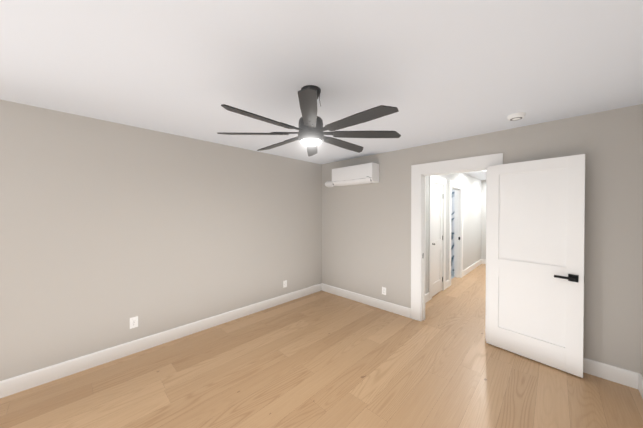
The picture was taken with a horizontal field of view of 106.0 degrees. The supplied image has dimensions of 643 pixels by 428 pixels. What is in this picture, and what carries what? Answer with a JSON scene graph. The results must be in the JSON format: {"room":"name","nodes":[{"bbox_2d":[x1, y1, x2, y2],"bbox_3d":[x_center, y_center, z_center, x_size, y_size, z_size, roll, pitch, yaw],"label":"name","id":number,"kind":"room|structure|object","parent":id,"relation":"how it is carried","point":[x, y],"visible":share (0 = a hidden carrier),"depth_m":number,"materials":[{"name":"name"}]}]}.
{"room":"empty bedroom","nodes":[
{"label":"empty bedroom","id":0,"kind":"room"},
{"bbox_2d":[0,99,321,380],"bbox_3d":[-2.019,0.279,2.697,0.120,2.440,5.940,0,1,44],"label":"wall","id":1,"kind":"structure","parent":0,"point":[108,230],"depth_m":2.58,"materials":[{"name":"beige paint"}]},
{"bbox_2d":[130,316,137,328],"bbox_3d":[-2.022,1.169,2.611,0.008,0.116,0.072,0,1,44],"label":"electrical outlet","id":2,"kind":"object","parent":1,"relation":"attached to","point":[133,322],"visible":1,"depth_m":2.61,"materials":[{"name":"white plastic"}]},
{"bbox_2d":[0,283,321,397],"bbox_3d":[-1.970,1.431,2.660,0.016,0.135,5.700,0,1,44],"label":"baseboard","id":3,"kind":"structure","parent":1,"relation":"attached to","point":[20,383],"depth_m":2.58,"materials":[{"name":"white wood"}]},
{"bbox_2d":[0,264,642,427],"bbox_3d":[1.128,1.524,3.145,4.400,0.060,11.300,0,1,44],"label":"floor","id":4,"kind":"structure","parent":0,"point":[321,359],"depth_m":2.16,"materials":[{"name":"brown wood"}]},
{"bbox_2d":[0,0,642,180],"bbox_3d":[1.128,-0.995,3.123,4.200,0.100,11.100,0,1,44],"label":"ceiling","id":5,"kind":"structure","parent":0,"point":[434,71],"depth_m":1.50,"materials":[{"name":"white paint"}]},
{"bbox_2d":[217,85,400,155],"bbox_3d":[-0.080,-0.729,1.831,1.380,0.410,1.380,0,1,44],"label":"fan","id":6,"kind":"object","parent":5,"relation":"hanging from","point":[311,133],"visible":1,"depth_m":1.74,"materials":[{"name":"black metal"}]},
{"bbox_2d":[507,112,525,120],"bbox_3d":[1.849,-0.919,2.301,0.140,0.038,0.140,0,1,44],"label":"smoke detector","id":7,"kind":"object","parent":5,"relation":"attached to","point":[516,116],"visible":1,"depth_m":2.27,"materials":[{"name":"white plastic"}]},
{"bbox_2d":[451,189,453,270],"bbox_3d":[3.004,0.243,6.653,1.550,2.440,0.050,0,1,44],"label":"wall","id":8,"kind":"structure","parent":0,"point":[452,240],"depth_m":6.25,"materials":[{"name":"paint"}]},
{"bbox_2d":[425,173,481,293],"bbox_3d":[2.962,0.254,5.408,0.120,2.440,4.880,0,1,44],"label":"wall","id":9,"kind":"structure","parent":0,"point":[472,193],"depth_m":5.98,"materials":[{"name":"paint"}]},
{"bbox_2d":[425,292,428,302],"bbox_3d":[1.583,1.420,3.892,0.016,0.135,0.768,0,1,44],"label":"baseboard","id":10,"kind":"structure","parent":9,"relation":"attached to","point":[427,297],"depth_m":4.10,"materials":[{"name":"white wood"}]},
{"bbox_2d":[429,176,445,299],"bbox_3d":[2.100,0.400,4.503,0.138,2.164,0.848,0,1,44],"label":"door frame","id":11,"kind":"structure","parent":9,"relation":"attached to","point":[437,180],"depth_m":4.44,"materials":[{"name":"white wood"}]},
{"bbox_2d":[432,183,442,296],"bbox_3d":[2.140,0.462,4.472,0.073,2.018,0.586,0,1,44],"label":"closet door","id":12,"kind":"structure","parent":9,"relation":"in","point":[437,217],"depth_m":4.49,"materials":[{"name":"white paint"}]},
{"bbox_2d":[448,180,462,285],"bbox_3d":[2.900,0.393,5.344,0.156,2.164,1.008,0,1,44],"label":"door frame","id":13,"kind":"structure","parent":9,"relation":"attached to","point":[456,187],"depth_m":5.59,"materials":[{"name":"white wood"}]},
{"bbox_2d":[463,259,481,275],"bbox_3d":[4.002,1.398,6.396,0.016,0.135,2.028,0,1,44],"label":"baseboard","id":14,"kind":"structure","parent":9,"relation":"attached to","point":[471,267],"depth_m":6.29,"materials":[{"name":"white wood"}]},
{"bbox_2d":[322,104,642,373],"bbox_3d":[1.413,0.272,3.429,3.800,2.440,0.120,0,1,44],"label":"wall","id":15,"kind":"structure","parent":0,"point":[609,144],"depth_m":2.38,"materials":[{"name":"beige paint"}]},
{"bbox_2d":[325,162,378,186],"bbox_3d":[0.440,-0.644,4.133,1.110,0.294,0.206,0,1,44],"label":"mini-split air conditioner","id":16,"kind":"object","parent":15,"relation":"attached to","point":[367,173],"visible":1,"depth_m":3.90,"materials":[{"name":"white plastic"}]},
{"bbox_2d":[322,283,410,317],"bbox_3d":[0.639,1.419,4.092,1.780,0.135,0.016,0,1,44],"label":"baseboard","id":17,"kind":"structure","parent":15,"relation":"attached to","point":[387,306],"depth_m":3.94,"materials":[{"name":"white wood"}]},
{"bbox_2d":[382,287,385,294],"bbox_3d":[0.973,1.199,3.773,0.072,0.116,0.008,0,1,44],"label":"electrical outlet","id":18,"kind":"object","parent":15,"relation":"attached to","point":[383,290],"visible":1,"depth_m":3.77,"materials":[{"name":"white plastic"}]},
{"bbox_2d":[411,153,502,338],"bbox_3d":[1.708,0.403,3.145,1.048,2.184,0.156,0,1,44],"label":"door frame","id":19,"kind":"structure","parent":15,"relation":"attached to","point":[420,173],"depth_m":3.37,"materials":[{"name":"white wood"}]},
{"bbox_2d":[486,154,584,377],"bbox_3d":[2.138,0.472,2.488,0.763,2.033,0.188,0,1,44],"label":"bedroom door","id":20,"kind":"structure","parent":15,"relation":"in","point":[535,254],"depth_m":2.44,"materials":[{"name":"white paint"}]},
{"bbox_2d":[583,357,639,388],"bbox_3d":[2.387,1.434,2.404,0.960,0.135,0.016,0,1,44],"label":"baseboard","id":21,"kind":"structure","parent":15,"relation":"attached to","point":[612,373],"depth_m":2.18,"materials":[{"name":"white wood"}]},
{"bbox_2d":[481,180,485,258],"bbox_3d":[4.789,0.239,7.119,0.370,2.440,0.120,0,1,44],"label":"wall","id":22,"kind":"structure","parent":0,"point":[483,229],"depth_m":7.08,"materials":[{"name":"paint"}]},
{"bbox_2d":[641,245,642,376],"bbox_3d":[0.801,0.303,-0.026,0.120,2.440,5.940,0,1,44],"label":"wall","id":23,"kind":"structure","parent":0,"point":[642,321],"depth_m":2.06,"materials":[{"name":"beige paint"}]},
{"bbox_2d":[638,374,642,398],"bbox_3d":[0.752,1.455,0.032,0.016,0.135,5.700,0,1,44],"label":"baseboard","id":24,"kind":"structure","parent":23,"relation":"attached to","point":[640,383],"depth_m":2.02,"materials":[{"name":"white wood"}]}
]}

